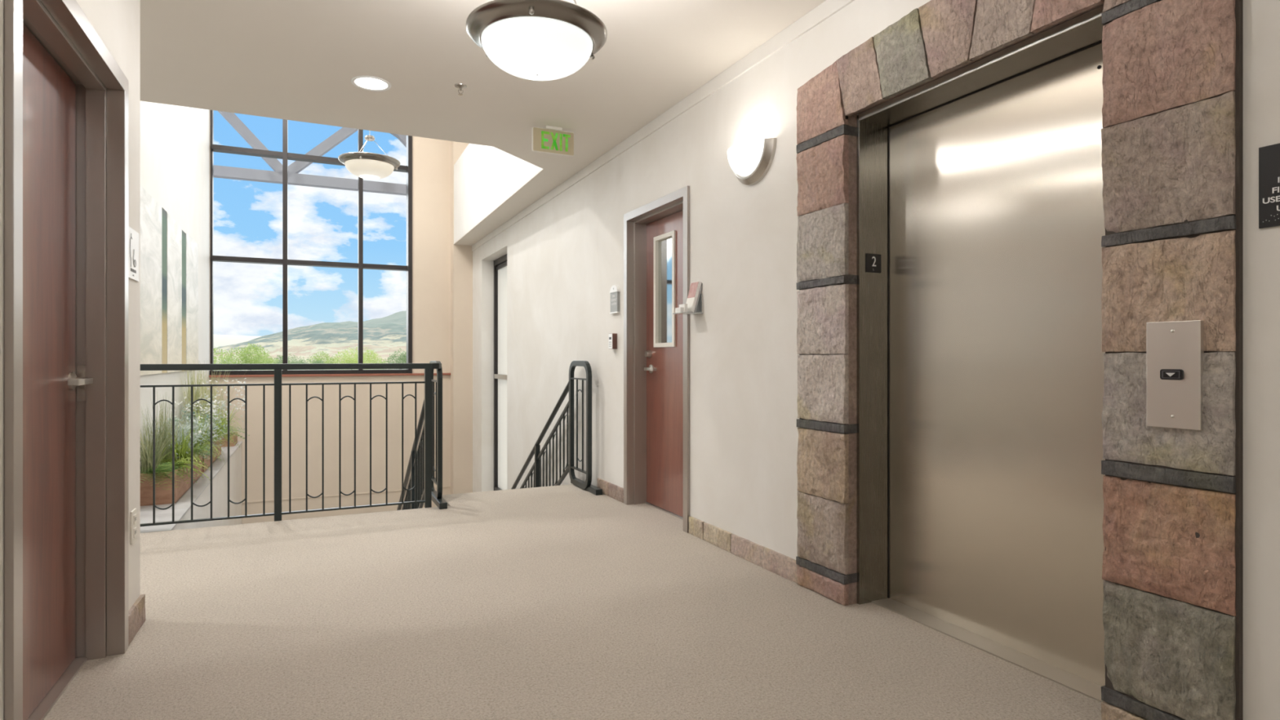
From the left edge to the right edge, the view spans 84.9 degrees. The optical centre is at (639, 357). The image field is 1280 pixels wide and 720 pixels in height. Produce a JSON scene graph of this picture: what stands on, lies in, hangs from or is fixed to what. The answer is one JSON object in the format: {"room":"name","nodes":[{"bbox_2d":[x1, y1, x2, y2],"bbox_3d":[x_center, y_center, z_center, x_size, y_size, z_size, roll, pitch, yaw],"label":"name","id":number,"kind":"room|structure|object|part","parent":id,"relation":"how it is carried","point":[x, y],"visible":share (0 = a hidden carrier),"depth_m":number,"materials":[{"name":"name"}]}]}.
{"room":"lobby","nodes":[
{"label":"lobby","id":0,"kind":"room"},
{"bbox_2d":[0,0,140,719],"bbox_3d":[-0.101,-0.270,-1.557,0.250,2.700,9.670,0,0,-25],"label":"wall","id":1,"kind":"structure","parent":0,"point":[117,23],"depth_m":2.71,"materials":[{"name":"paint"}]},
{"bbox_2d":[4,0,128,719],"bbox_3d":[-1.776,0.022,2.054,0.238,2.115,1.120,0,0,-25],"label":"door","id":2,"kind":"structure","parent":1,"relation":"in","point":[66,95],"depth_m":2.32,"materials":[{"name":"brown paint"}]},
{"bbox_3d":[-1.963,0.080,2.452,0.050,0.064,0.064,0,0,-25],"label":"handle","id":3,"kind":"part","parent":2,"relation":"part of","materials":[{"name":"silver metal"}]},
{"bbox_3d":[-2.000,0.090,2.506,0.024,0.130,0.004,0,0,-25],"label":"strike plate","id":4,"kind":"part","parent":2,"relation":"part of","materials":[{"name":"silver metal"}]},
{"bbox_2d":[129,507,136,544],"bbox_3d":[-1.986,0.659,2.748,0.010,0.126,0.080,0,0,-25],"label":"wall outlet","id":5,"kind":"object","parent":1,"relation":"attached to","point":[133,513],"visible":1,"depth_m":2.73,"materials":[{"name":"white plastic"}]},
{"bbox_2d":[133,513,136,524],"bbox_3d":[-1.983,0.633,2.749,0.004,0.036,0.036,0,0,-25],"label":"socket","id":6,"kind":"object","parent":5,"relation":"attached to","point":[135,514],"depth_m":2.74,"materials":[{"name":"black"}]},
{"bbox_2d":[133,526,136,537],"bbox_3d":[-1.983,0.685,2.749,0.004,0.036,0.036,0,0,-25],"label":"socket","id":7,"kind":"object","parent":5,"relation":"attached to","point":[135,527],"depth_m":2.74,"materials":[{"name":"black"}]},
{"bbox_2d":[128,226,138,281],"bbox_3d":[-1.978,-0.405,2.728,0.008,0.194,0.213,0,0,-25],"label":"restroom sign","id":8,"kind":"object","parent":1,"relation":"attached to","point":[133,236],"visible":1,"depth_m":2.73,"materials":[{"name":"white plastic"}]},
{"bbox_2d":[128,594,146,646],"bbox_3d":[-1.980,1.026,2.746,0.023,0.110,0.300,0,0,-25],"label":"baseboard","id":9,"kind":"structure","parent":1,"relation":"attached to","point":[136,614],"depth_m":2.74,"materials":[{"name":"brown stone"}]},
{"bbox_2d":[140,101,209,467],"bbox_3d":[-4.653,0.105,6.856,0.250,8.850,4.470,0,0,-25],"label":"wall","id":10,"kind":"structure","parent":0,"point":[175,150],"depth_m":6.91,"materials":[{"name":"paint"}]},
{"bbox_2d":[140,185,198,375],"bbox_3d":[-4.307,-0.579,6.438,0.020,1.418,3.220,0,0,-25],"label":"wall artwork","id":11,"kind":"object","parent":10,"relation":"attached to","point":[169,255],"visible":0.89,"depth_m":6.19,"materials":[{"name":"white glass"}]},
{"bbox_3d":[-3.844,-0.578,5.471,0.008,1.415,1.075,0,0,-25],"label":"etched panel","id":12,"kind":"part","parent":11,"relation":"part of","materials":[{"name":"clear glass"}]},
{"bbox_3d":[-4.346,-0.578,6.536,0.008,1.415,0.760,0,0,-25],"label":"etched panel","id":13,"kind":"part","parent":11,"relation":"part of","materials":[{"name":"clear glass"}]},
{"bbox_3d":[-4.811,-0.578,7.522,0.008,1.415,0.830,0,0,-25],"label":"etched panel","id":14,"kind":"part","parent":11,"relation":"part of","materials":[{"name":"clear glass"}]},
{"bbox_2d":[173,444,241,529],"bbox_3d":[-5.320,2.811,6.126,2.800,3.438,5.180,0,0,-25],"label":"wall","id":15,"kind":"structure","parent":0,"point":[220,482],"depth_m":7.01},
{"bbox_2d":[140,441,242,533],"bbox_3d":[-5.318,1.086,6.134,2.810,0.012,5.168,0,0,-25],"label":"trim ledge","id":16,"kind":"object","parent":15,"relation":"on","point":[183,504],"visible":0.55,"depth_m":5.12,"materials":[{"name":"stone"}]},
{"bbox_2d":[140,451,202,506],"bbox_3d":[-3.869,0.964,5.799,0.249,0.238,1.456,0,0,-25],"label":"planter box","id":17,"kind":"object","parent":16,"relation":"on","point":[164,496],"visible":0.48,"depth_m":5.17,"materials":[{"name":"brown wood"}]},
{"bbox_2d":[140,408,183,473],"bbox_3d":[-3.553,0.625,5.236,0.310,0.509,0.634,0,0,-25],"label":"ornamental grass","id":18,"kind":"object","parent":17,"relation":"in","point":[146,450],"depth_m":5.15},
{"bbox_2d":[141,391,187,470],"bbox_3d":[-3.690,0.568,5.496,0.284,0.625,0.538,0,0,-25],"label":"ornamental grass","id":19,"kind":"object","parent":17,"relation":"in","point":[165,426],"depth_m":5.45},
{"bbox_2d":[140,461,198,489],"bbox_3d":[-3.527,0.871,5.250,0.370,0.176,0.524,0,0,-25],"label":"fern","id":20,"kind":"object","parent":17,"relation":"in","point":[158,468],"visible":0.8,"depth_m":5.12,"materials":[{"name":"green plant"}]},
{"bbox_2d":[149,402,207,466],"bbox_3d":[-3.711,0.613,5.671,0.395,0.534,0.499,0,0,-25],"label":"shrub","id":21,"kind":"object","parent":17,"relation":"on","point":[186,418],"visible":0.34,"depth_m":5.67,"materials":[{"name":"green plant"}]},
{"bbox_2d":[151,456,210,489],"bbox_3d":[-3.532,0.869,5.384,0.380,0.204,0.689,0,0,-25],"label":"fern","id":22,"kind":"object","parent":17,"relation":"in","point":[177,460],"visible":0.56,"depth_m":5.37,"materials":[{"name":"green plant"}]},
{"bbox_2d":[151,418,217,479],"bbox_3d":[-3.596,0.714,5.577,0.523,0.493,0.611,0,0,-25],"label":"ornamental grass","id":23,"kind":"object","parent":17,"relation":"in","point":[182,455],"depth_m":5.56,"materials":[{"name":"green plant"}]},
{"bbox_2d":[168,400,222,459],"bbox_3d":[-3.867,0.626,6.049,0.436,0.515,0.551,0,0,-25],"label":"shrub","id":24,"kind":"object","parent":17,"relation":"in","point":[196,436],"visible":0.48,"depth_m":6.08,"materials":[{"name":"green plant"}]},
{"bbox_2d":[186,444,221,468],"bbox_3d":[-3.745,0.829,5.923,0.384,0.198,0.597,0,0,-25],"label":"fern","id":25,"kind":"object","parent":17,"relation":"in","point":[197,451],"visible":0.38,"depth_m":5.89,"materials":[{"name":"green plant"}]},
{"bbox_2d":[176,408,236,466],"bbox_3d":[-3.928,0.708,6.303,0.541,0.603,0.675,0,0,-25],"label":"plant","id":26,"kind":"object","parent":17,"relation":"in","point":[199,422],"depth_m":6.29,"materials":[{"name":"green plant"}]},
{"bbox_2d":[202,435,221,472],"bbox_3d":[-4.525,0.964,7.192,0.249,0.238,1.436,0,0,-25],"label":"planter box","id":27,"kind":"object","parent":16,"relation":"on","point":[208,462],"visible":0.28,"depth_m":7.22,"materials":[{"name":"brown wood"}]},
{"bbox_2d":[171,396,217,450],"bbox_3d":[-4.139,0.614,6.523,0.347,0.533,0.459,0,0,-25],"label":"leafy plant","id":28,"kind":"object","parent":27,"relation":"in","point":[184,397],"visible":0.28,"depth_m":6.53,"materials":[{"name":"green plant"}]},
{"bbox_2d":[180,359,222,437],"bbox_3d":[-4.375,0.432,7.027,0.351,0.897,0.567,0,0,-25],"label":"ornamental grass","id":29,"kind":"object","parent":27,"relation":"on","point":[196,396],"depth_m":6.97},
{"bbox_2d":[177,379,231,446],"bbox_3d":[-4.241,0.545,6.845,0.438,0.672,0.566,0,0,-25],"label":"shrub","id":30,"kind":"object","parent":27,"relation":"in","point":[206,396],"visible":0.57,"depth_m":6.83,"materials":[{"name":"green plant"}]},
{"bbox_2d":[182,401,242,449],"bbox_3d":[-4.329,0.669,7.155,0.543,0.589,0.784,0,0,-25],"label":"plant","id":31,"kind":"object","parent":27,"relation":"in","point":[222,424],"depth_m":7.10,"materials":[{"name":"green plant"}]},
{"bbox_2d":[189,361,246,427],"bbox_3d":[-4.513,0.443,7.528,0.529,0.874,0.704,0,0,-25],"label":"ornamental grass","id":32,"kind":"object","parent":27,"relation":"in","point":[201,373],"depth_m":7.48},
{"bbox_2d":[212,377,246,430],"bbox_3d":[-4.599,0.526,7.775,0.422,0.607,0.494,0,0,-4],"label":"flowering sprays","id":33,"kind":"object","parent":27,"relation":"in","point":[239,382],"visible":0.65,"depth_m":7.80,"materials":[{"name":"white plant"}]},
{"bbox_2d":[217,399,249,439],"bbox_3d":[-4.604,0.698,7.784,0.580,0.570,0.642,0,0,-25],"label":"plant","id":34,"kind":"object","parent":27,"relation":"in","point":[224,419],"depth_m":7.77,"materials":[{"name":"green plant"}]},
{"bbox_2d":[217,426,249,448],"bbox_3d":[-4.406,0.837,7.392,0.493,0.205,0.657,0,0,-25],"label":"fern","id":35,"kind":"object","parent":27,"relation":"in","point":[230,439],"visible":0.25,"depth_m":7.43,"materials":[{"name":"green plant"}]},
{"bbox_2d":[221,432,237,447],"bbox_3d":[-5.168,1.016,8.702,0.254,0.133,0.456,0,0,-25],"label":"planter box","id":36,"kind":"object","parent":16,"relation":"on","point":[233,444],"visible":0.42,"depth_m":8.54,"materials":[{"name":"brown wood"}]},
{"bbox_2d":[208,110,450,524],"bbox_3d":[-3.994,0.105,9.808,4.060,8.850,0.350,0,0,-25],"label":"wall","id":37,"kind":"structure","parent":0,"point":[431,157],"depth_m":9.71,"materials":[{"name":"paint"}]},
{"bbox_2d":[208,110,412,375],"bbox_3d":[-4.403,-1.926,9.521,2.475,4.288,0.220,0,0,-25],"label":"window","id":38,"kind":"structure","parent":37,"relation":"in","point":[284,155],"depth_m":9.47,"materials":[{"name":"brown metal"}]},
{"bbox_2d":[208,373,450,377],"bbox_3d":[-4.119,0.233,9.548,3.012,0.030,0.055,0,0,-25],"label":"sill","id":39,"kind":"structure","parent":37,"relation":"attached to","point":[394,374],"depth_m":9.46,"materials":[{"name":"brown"}]},
{"bbox_2d":[242,485,450,502],"bbox_3d":[-3.956,1.873,9.634,2.640,0.015,0.018,0,0,-25],"label":"trim","id":40,"kind":"structure","parent":37,"relation":"attached to","point":[449,486],"depth_m":9.48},
{"bbox_2d":[450,141,472,493],"bbox_3d":[-2.587,0.105,10.151,0.273,8.850,0.230,0,0,-25],"label":"wall","id":41,"kind":"structure","parent":0,"point":[461,255],"depth_m":10.05,"materials":[{"name":"paint"}]},
{"bbox_2d":[140,0,826,245],"bbox_3d":[-1.299,-1.627,1.582,6.200,0.015,16.370,0,0,-25],"label":"ceiling","id":42,"kind":"structure","parent":0,"point":[298,60],"depth_m":3.92,"materials":[{"name":"paint"}]},
{"bbox_2d":[351,75,391,91],"bbox_3d":[-1.585,-1.617,4.128,0.224,0.006,0.224,0,0,-25],"label":"recessed light","id":43,"kind":"object","parent":42,"relation":"in","point":[365,82],"visible":1,"depth_m":4.13,"materials":[{"name":"white plastic"}]},
{"bbox_2d":[454,83,466,95],"bbox_3d":[-1.067,-1.593,4.162,0.072,0.054,0.072,0,0,-25],"label":"sprinkler","id":44,"kind":"object","parent":42,"relation":"attached to","point":[460,86],"visible":1,"depth_m":4.15,"materials":[{"name":"silver metal"}]},
{"bbox_2d":[466,0,607,80],"bbox_3d":[-0.363,-1.310,2.482,0.494,0.619,0.494,0,0,-25],"label":"ceiling light","id":45,"kind":"object","parent":42,"relation":"hanging from","point":[535,40],"visible":1,"depth_m":2.35,"materials":[{"name":"glass"}]},
{"bbox_3d":[-0.351,-1.122,2.260,0.018,0.025,0.018,0,0,20],"label":"knob","id":46,"kind":"part","parent":45,"relation":"part of","materials":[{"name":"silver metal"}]},
{"bbox_3d":[-0.363,-1.063,2.482,0.392,0.112,0.392,0,0,-25],"label":"lamp shade","id":47,"kind":"part","parent":45,"relation":"part of","materials":[{"name":"white"}]},
{"bbox_3d":[-0.177,-1.122,2.604,0.018,0.025,0.018,0,0,20],"label":"knob","id":48,"kind":"part","parent":45,"relation":"part of","materials":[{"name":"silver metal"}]},
{"bbox_2d":[531,125,573,156],"bbox_3d":[-0.613,-1.528,4.924,0.304,0.185,0.060,0,0,-25],"label":"exit sign","id":49,"kind":"object","parent":42,"relation":"attached to","point":[548,139],"visible":1,"depth_m":4.90,"materials":[{"name":"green plastic"}]},
{"bbox_2d":[453,143,542,243],"bbox_3d":[-3.908,-2.978,6.560,5.725,2.685,5.140,0,0,-25],"label":"wall","id":50,"kind":"structure","parent":0,"point":[485,176],"depth_m":8.26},
{"bbox_2d":[43,484,1101,719],"bbox_3d":[-0.382,1.230,-0.479,6.100,0.300,11.860,0,0,-25],"label":"floor","id":51,"kind":"structure","parent":0,"point":[571,602],"depth_m":2.73,"materials":[{"name":"carpet"}]},
{"bbox_2d":[140,363,441,526],"bbox_3d":[-2.373,0.560,4.702,2.036,1.048,0.082,0,0,-25],"label":"guardrail","id":52,"kind":"object","parent":51,"relation":"on","point":[428,367],"visible":0.91,"depth_m":4.65,"materials":[{"name":"grey"}]},
{"bbox_3d":[-2.413,0.576,4.667,0.044,1.016,0.052,0,0,-25],"label":"post","id":53,"kind":"part","parent":52,"relation":"part of","materials":[{"name":"grey"}]},
{"bbox_3d":[-2.413,0.176,4.667,1.935,0.012,0.028,0,0,-25],"label":"rail","id":54,"kind":"part","parent":52,"relation":"part of","materials":[{"name":"grey"}]},
{"bbox_3d":[-2.413,1.038,4.667,1.935,0.012,0.028,0,0,-25],"label":"rail","id":55,"kind":"part","parent":52,"relation":"part of","materials":[{"name":"grey"}]},
{"bbox_3d":[-2.373,0.058,4.702,2.036,0.044,0.082,0,0,-25],"label":"handrail","id":56,"kind":"part","parent":52,"relation":"part of","materials":[{"name":"grey"}]},
{"bbox_3d":[-1.539,0.576,5.079,0.044,1.016,0.052,0,0,-25],"label":"post","id":57,"kind":"part","parent":52,"relation":"part of","materials":[{"name":"grey"}]},
{"bbox_2d":[472,0,1279,719],"bbox_3d":[1.122,0.105,3.072,0.400,8.850,17.000,0,0,-25],"label":"wall","id":58,"kind":"structure","parent":0,"point":[565,257],"depth_m":3.86,"materials":[{"name":"paint"}]},
{"bbox_2d":[493,253,506,490],"bbox_3d":[-1.696,0.245,9.044,0.075,3.170,1.367,0,0,-25],"label":"door","id":59,"kind":"structure","parent":58,"relation":"in","point":[500,264],"depth_m":9.47,"materials":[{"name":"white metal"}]},
{"bbox_3d":[-1.682,0.255,9.050,0.005,3.050,1.287,0,0,-25],"label":"frosted pane","id":60,"kind":"part","parent":59,"relation":"part of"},
{"bbox_2d":[596,478,623,502],"bbox_3d":[-0.230,1.028,5.451,0.022,0.107,0.543,0,0,-25],"label":"baseboard","id":61,"kind":"structure","parent":58,"relation":"attached to","point":[616,492],"depth_m":5.41,"materials":[{"name":"beige stone"}]},
{"bbox_2d":[608,333,617,348],"bbox_3d":[-0.209,-0.129,5.377,0.043,0.118,0.075,0,0,-25],"label":"keypad","id":62,"kind":"object","parent":58,"relation":"attached to","point":[613,336],"visible":1,"depth_m":5.34,"materials":[{"name":"brown"}]},
{"bbox_2d":[609,284,620,314],"bbox_3d":[-0.193,-0.450,5.362,0.026,0.215,0.145,0,0,-25],"label":"plaque","id":63,"kind":"object","parent":58,"relation":"attached to","point":[615,291],"visible":1,"depth_m":5.33,"materials":[{"name":"white plastic"}]},
{"bbox_3d":[-0.191,-0.431,5.363,0.022,0.162,0.135,0,0,-25],"label":"plate","id":64,"kind":"part","parent":63,"relation":"part of","materials":[{"name":"grey"}]},
{"bbox_2d":[623,185,689,533],"bbox_3d":[0.217,0.007,4.823,0.293,2.145,0.970,0,0,-25],"label":"door","id":65,"kind":"structure","parent":58,"relation":"in","point":[656,233],"depth_m":5.03,"materials":[{"name":"brown paint"}]},
{"bbox_3d":[0.062,0.080,5.115,0.050,0.064,0.064,0,0,-25],"label":"handle","id":66,"kind":"part","parent":65,"relation":"part of","materials":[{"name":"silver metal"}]},
{"bbox_3d":[0.184,-0.475,4.935,0.042,0.796,0.316,0,0,-25],"label":"lite frame","id":67,"kind":"part","parent":65,"relation":"part of","materials":[{"name":"white plastic"}]},
{"bbox_3d":[0.190,-0.475,4.937,0.006,0.780,0.300,0,0,-25],"label":"glass","id":68,"kind":"part","parent":65,"relation":"part of","materials":[{"name":"grey"}]},
{"bbox_2d":[471,0,854,251],"bbox_3d":[1.075,-1.581,2.701,0.022,0.078,16.370,0,0,-25],"label":"trim","id":69,"kind":"structure","parent":58,"relation":"attached to","point":[828,8],"depth_m":4.17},
{"bbox_2d":[672,293,702,315],"bbox_3d":[0.287,-0.325,4.210,0.140,0.120,0.120,0,0,-25],"label":"shelf","id":70,"kind":"object","parent":58,"relation":"attached to","point":[699,309],"visible":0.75,"depth_m":4.20,"materials":[{"name":"white plastic"}]},
{"bbox_2d":[675,306,683,312],"bbox_3d":[0.236,-0.286,4.191,0.020,0.030,0.070,0,0,-25],"label":"cards","id":71,"kind":"object","parent":70,"relation":"on","point":[680,309],"visible":0.93,"depth_m":4.17,"materials":[{"name":"white"}]},
{"bbox_2d":[679,303,687,311],"bbox_3d":[0.259,-0.296,4.188,0.020,0.050,0.070,0,0,-25],"label":"cards","id":72,"kind":"object","parent":70,"relation":"on","point":[684,305],"visible":0.71,"depth_m":4.16,"materials":[{"name":"white"}]},
{"bbox_2d":[672,311,702,315],"bbox_3d":[0.287,-0.268,4.210,0.140,0.006,0.120,0,0,-25],"label":"tray","id":73,"kind":"object","parent":70,"relation":"on","point":[682,313],"depth_m":4.20,"materials":[{"name":"white plastic"}]},
{"bbox_2d":[685,281,702,314],"bbox_3d":[0.319,-0.361,4.222,0.076,0.195,0.104,0,0,-25],"label":"brochure holder","id":74,"kind":"object","parent":70,"relation":"on","point":[695,287],"visible":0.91,"depth_m":4.19,"materials":[{"name":"white"}]},
{"bbox_3d":[0.348,-0.325,4.238,0.005,0.120,0.100,0,0,-25],"label":"plate","id":75,"kind":"part","parent":70,"relation":"part of","materials":[{"name":"metal"}]},
{"bbox_2d":[688,515,797,583],"bbox_3d":[0.531,1.028,3.833,0.024,0.107,1.074,0,0,-25],"label":"baseboard","id":76,"kind":"structure","parent":58,"relation":"attached to","point":[785,566],"depth_m":3.74,"materials":[{"name":"beige stone"}]},
{"bbox_2d":[727,137,777,185],"bbox_3d":[0.548,-1.011,3.669,0.129,0.192,0.384,0,0,-25],"label":"wall sconce","id":77,"kind":"object","parent":58,"relation":"attached to","point":[750,161],"visible":1,"depth_m":3.59,"materials":[{"name":"glass"}]},
{"bbox_3d":[0.528,-1.032,3.660,0.085,0.150,0.300,0,0,-25],"label":"lamp shade","id":78,"kind":"part","parent":77,"relation":"part of","materials":[{"name":"white"}]},
{"bbox_2d":[857,5,1105,702],"bbox_3d":[1.283,0.005,2.608,0.204,2.149,1.164,0,0,-25],"label":"elevator door","id":79,"kind":"structure","parent":58,"relation":"in","point":[980,355],"depth_m":2.65,"materials":[{"name":"silver metal"}]},
{"bbox_2d":[866,253,880,273],"bbox_3d":[1.033,-0.419,3.095,0.085,0.082,0.006,0,0,-25],"label":"number plate","id":80,"kind":"object","parent":79,"relation":"attached to","point":[873,260],"visible":1,"depth_m":3.09,"materials":[{"name":"black plastic"}]},
{"bbox_3d":[1.312,1.077,2.622,0.120,0.005,1.100,0,0,-25],"label":"sill","id":81,"kind":"part","parent":79,"relation":"part of","materials":[{"name":"silver metal"}]},
{"bbox_2d":[795,0,1243,719],"bbox_3d":[1.151,-0.130,2.560,0.096,2.420,1.755,0,0,-25],"label":"stone surround","id":82,"kind":"object","parent":58,"relation":"attached to","point":[1172,131],"visible":1,"depth_m":1.96,"materials":[{"name":"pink stone"}]},
{"bbox_2d":[1146,320,1204,430],"bbox_3d":[1.425,0.044,1.870,0.024,0.285,0.130,0,0,-25],"label":"panel","id":83,"kind":"object","parent":82,"relation":"attached to","point":[1175,350],"visible":1,"depth_m":1.86,"materials":[{"name":"silver metal"}]},
{"bbox_2d":[1258,142,1279,228],"bbox_3d":[1.565,-0.419,1.654,0.007,0.199,0.167,0,0,-25],"label":"notice sign","id":84,"kind":"object","parent":58,"relation":"attached to","point":[1268,156],"visible":1,"depth_m":1.71,"materials":[{"name":"black plastic"}]},
{"bbox_3d":[-3.734,-4.420,7.101,6.500,0.200,5.970,0,0,-25],"label":"ceiling","id":85,"kind":"structure","parent":0,"visible":0},
{"bbox_2d":[337,135,400,179],"bbox_3d":[-2.297,-2.921,5.949,0.494,2.799,0.494,0,0,-25],"label":"pendant light","id":86,"kind":"object","parent":85,"relation":"hanging from","point":[370,166],"visible":1,"depth_m":5.82,"materials":[{"name":"glass"}]},
{"bbox_3d":[-2.297,-1.583,5.949,0.392,0.112,0.392,0,0,-25],"label":"lamp shade","id":87,"kind":"part","parent":86,"relation":"part of","materials":[{"name":"white"}]},
{"label":"outside","id":88,"kind":"structure","parent":0,"visible":0},
{"bbox_3d":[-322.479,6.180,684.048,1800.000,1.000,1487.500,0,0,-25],"label":"ground","id":89,"kind":"structure","parent":88,"visible":0},
{"bbox_2d":[213,346,239,370],"bbox_3d":[-47.334,2.213,77.175,6.011,6.954,5.888,0,0,-25],"label":"tree","id":90,"kind":"object","parent":89,"relation":"on","point":[215,348],"visible":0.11,"depth_m":77.64,"materials":[{"name":"green plant"}]},
{"bbox_2d":[215,355,242,370],"bbox_3d":[-55.932,2.660,95.155,3.764,6.055,3.996,0,0,-25],"label":"tree","id":91,"kind":"object","parent":89,"relation":"on","point":[233,356],"visible":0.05,"depth_m":94.48,"materials":[{"name":"green plant"}]},
{"bbox_2d":[225,342,275,370],"bbox_3d":[-41.291,2.038,74.628,4.936,7.299,4.896,0,0,-25],"label":"tree","id":92,"kind":"object","parent":89,"relation":"on","point":[244,358],"visible":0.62,"depth_m":74.01,"materials":[{"name":"green plant"}]},
{"bbox_2d":[248,349,279,370],"bbox_3d":[-45.061,2.350,83.913,3.951,6.673,3.843,0,0,-25],"label":"tree","id":93,"kind":"object","parent":89,"relation":"on","point":[272,359],"visible":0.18,"depth_m":84.00,"materials":[{"name":"green plant"}]},
{"bbox_2d":[274,353,297,364],"bbox_3d":[-49.524,2.496,98.305,3.392,6.382,3.715,0,0,-25],"label":"tree","id":94,"kind":"object","parent":89,"relation":"on","point":[279,357],"visible":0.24,"depth_m":97.89,"materials":[{"name":"green plant"}]},
{"bbox_2d":[288,355,306,363],"bbox_3d":[-52.919,2.682,107.665,3.647,6.010,3.166,0,0,-25],"label":"tree","id":95,"kind":"object","parent":89,"relation":"on","point":[296,356],"visible":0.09,"depth_m":107.55,"materials":[{"name":"green plant"}]},
{"bbox_2d":[298,356,324,363],"bbox_3d":[-42.546,2.758,90.417,4.068,5.859,3.218,0,0,-25],"label":"tree","id":96,"kind":"object","parent":89,"relation":"on","point":[309,360],"visible":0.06,"depth_m":90.47,"materials":[{"name":"green plant"}]},
{"bbox_2d":[306,351,334,369],"bbox_3d":[-43.169,2.357,95.060,3.891,6.660,3.178,0,0,-25],"label":"tree","id":97,"kind":"object","parent":89,"relation":"on","point":[324,355],"visible":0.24,"depth_m":94.75,"materials":[{"name":"green plant"}]},
{"bbox_2d":[325,351,349,369],"bbox_3d":[-34.576,2.475,80.855,4.414,6.424,3.674,0,0,-25],"label":"tree","id":98,"kind":"object","parent":89,"relation":"on","point":[331,357],"visible":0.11,"depth_m":80.65,"materials":[{"name":"green plant"}]},
{"bbox_2d":[333,349,370,369],"bbox_3d":[-30.354,2.391,74.072,3.915,6.591,4.048,0,0,-25],"label":"tree","id":99,"kind":"object","parent":89,"relation":"on","point":[352,360],"visible":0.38,"depth_m":73.45,"materials":[{"name":"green plant"}]},
{"bbox_2d":[342,346,383,369],"bbox_3d":[-31.276,2.138,79.111,4.478,7.096,3.869,0,0,-25],"label":"tree","id":100,"kind":"object","parent":89,"relation":"on","point":[372,353],"visible":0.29,"depth_m":79.05,"materials":[{"name":"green plant"}]},
{"bbox_2d":[368,356,391,369],"bbox_3d":[-36.703,2.765,98.628,4.164,5.846,3.694,0,0,-25],"label":"tree","id":101,"kind":"object","parent":89,"relation":"on","point":[380,357],"visible":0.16,"depth_m":98.36,"materials":[{"name":"green plant"}]},
{"bbox_2d":[382,348,406,369],"bbox_3d":[-29.321,2.225,85.701,4.614,6.925,4.519,0,0,-25],"label":"tree","id":102,"kind":"object","parent":89,"relation":"on","point":[402,357],"visible":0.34,"depth_m":85.10,"materials":[{"name":"green plant"}]},
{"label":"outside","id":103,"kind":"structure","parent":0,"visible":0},
{"bbox_2d":[213,111,406,195],"bbox_3d":[-4.495,0.038,10.706,9.107,11.285,0.200,0,0,-25],"label":"roof truss","id":104,"kind":"object","parent":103,"point":[220,171],"visible":0.18,"depth_m":10.39,"materials":[{"name":"metal"}]},
{"bbox_3d":[-2.825,2.184,7.546,2.925,1.852,4.740,0,0,-25],"label":"floor","id":105,"kind":"structure","parent":0,"visible":0},
{"bbox_2d":[396,360,447,510],"bbox_3d":[-2.167,1.490,6.618,0.056,2.935,3.580,0,0,-25],"label":"stair railing","id":106,"kind":"object","parent":105,"relation":"on","point":[437,498],"visible":0.34,"depth_m":5.51,"materials":[{"name":"grey"}]},
{"bbox_3d":[-2.290,1.105,6.880,0.042,1.833,3.002,0,0,-25],"label":"handrail","id":107,"kind":"part","parent":106,"relation":"part of","materials":[{"name":"grey"}]},
{"bbox_3d":[-2.077,1.351,6.428,0.044,0.985,0.044,0,0,-25],"label":"post","id":108,"kind":"part","parent":106,"relation":"part of","materials":[{"name":"grey"}]},
{"bbox_3d":[-2.239,1.261,6.772,0.020,1.816,2.754,0,0,-25],"label":"rail","id":109,"kind":"part","parent":106,"relation":"part of","materials":[{"name":"grey"}]},
{"bbox_3d":[-2.239,1.818,6.772,0.026,1.816,2.754,0,0,-25],"label":"rail","id":110,"kind":"part","parent":106,"relation":"part of","materials":[{"name":"grey"}]},
{"bbox_3d":[-1.561,0.934,5.333,0.028,0.012,0.400,0,0,-25],"label":"loop rail","id":111,"kind":"part","parent":106,"relation":"part of","materials":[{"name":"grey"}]},
{"bbox_2d":[511,360,602,495],"bbox_3d":[-1.092,1.490,7.125,0.075,2.935,3.580,0,0,-25],"label":"stair railing","id":112,"kind":"object","parent":105,"relation":"on","point":[587,486],"visible":0.56,"depth_m":6.01,"materials":[{"name":"grey"}]},
{"bbox_3d":[-1.016,1.351,6.928,0.044,0.985,0.044,0,0,-25],"label":"post","id":113,"kind":"part","parent":112,"relation":"part of","materials":[{"name":"grey"}]},
{"bbox_3d":[-1.229,1.105,7.380,0.042,1.833,3.002,0,0,-25],"label":"handrail","id":114,"kind":"part","parent":112,"relation":"part of","materials":[{"name":"grey"}]},
{"bbox_3d":[-1.178,1.261,7.272,0.020,1.816,2.754,0,0,-25],"label":"rail","id":115,"kind":"part","parent":112,"relation":"part of","materials":[{"name":"grey"}]},
{"bbox_3d":[-1.178,1.818,7.272,0.026,1.816,2.754,0,0,-25],"label":"rail","id":116,"kind":"part","parent":112,"relation":"part of","materials":[{"name":"grey"}]},
{"bbox_3d":[-0.500,0.934,5.834,0.028,0.012,0.400,0,0,-25],"label":"loop rail","id":117,"kind":"part","parent":112,"relation":"part of","materials":[{"name":"grey"}]},
{"bbox_3d":[-0.500,0.174,5.834,0.028,0.012,0.400,0,0,-25],"label":"loop rail","id":118,"kind":"part","parent":112,"relation":"part of","materials":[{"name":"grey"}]},
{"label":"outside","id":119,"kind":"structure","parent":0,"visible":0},
{"bbox_2d":[213,334,260,347],"bbox_3d":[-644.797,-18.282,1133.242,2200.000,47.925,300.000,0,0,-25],"label":"hills","id":120,"kind":"structure","parent":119,"point":[220,340],"depth_m":1077.61,"materials":[{"name":"beige"}]},
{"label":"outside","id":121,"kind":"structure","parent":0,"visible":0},
{"bbox_2d":[213,311,406,370],"bbox_3d":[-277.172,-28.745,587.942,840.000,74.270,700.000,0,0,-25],"label":"hill","id":122,"kind":"structure","parent":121,"point":[387,335],"depth_m":520.65,"materials":[{"name":"plant"}]}
]}

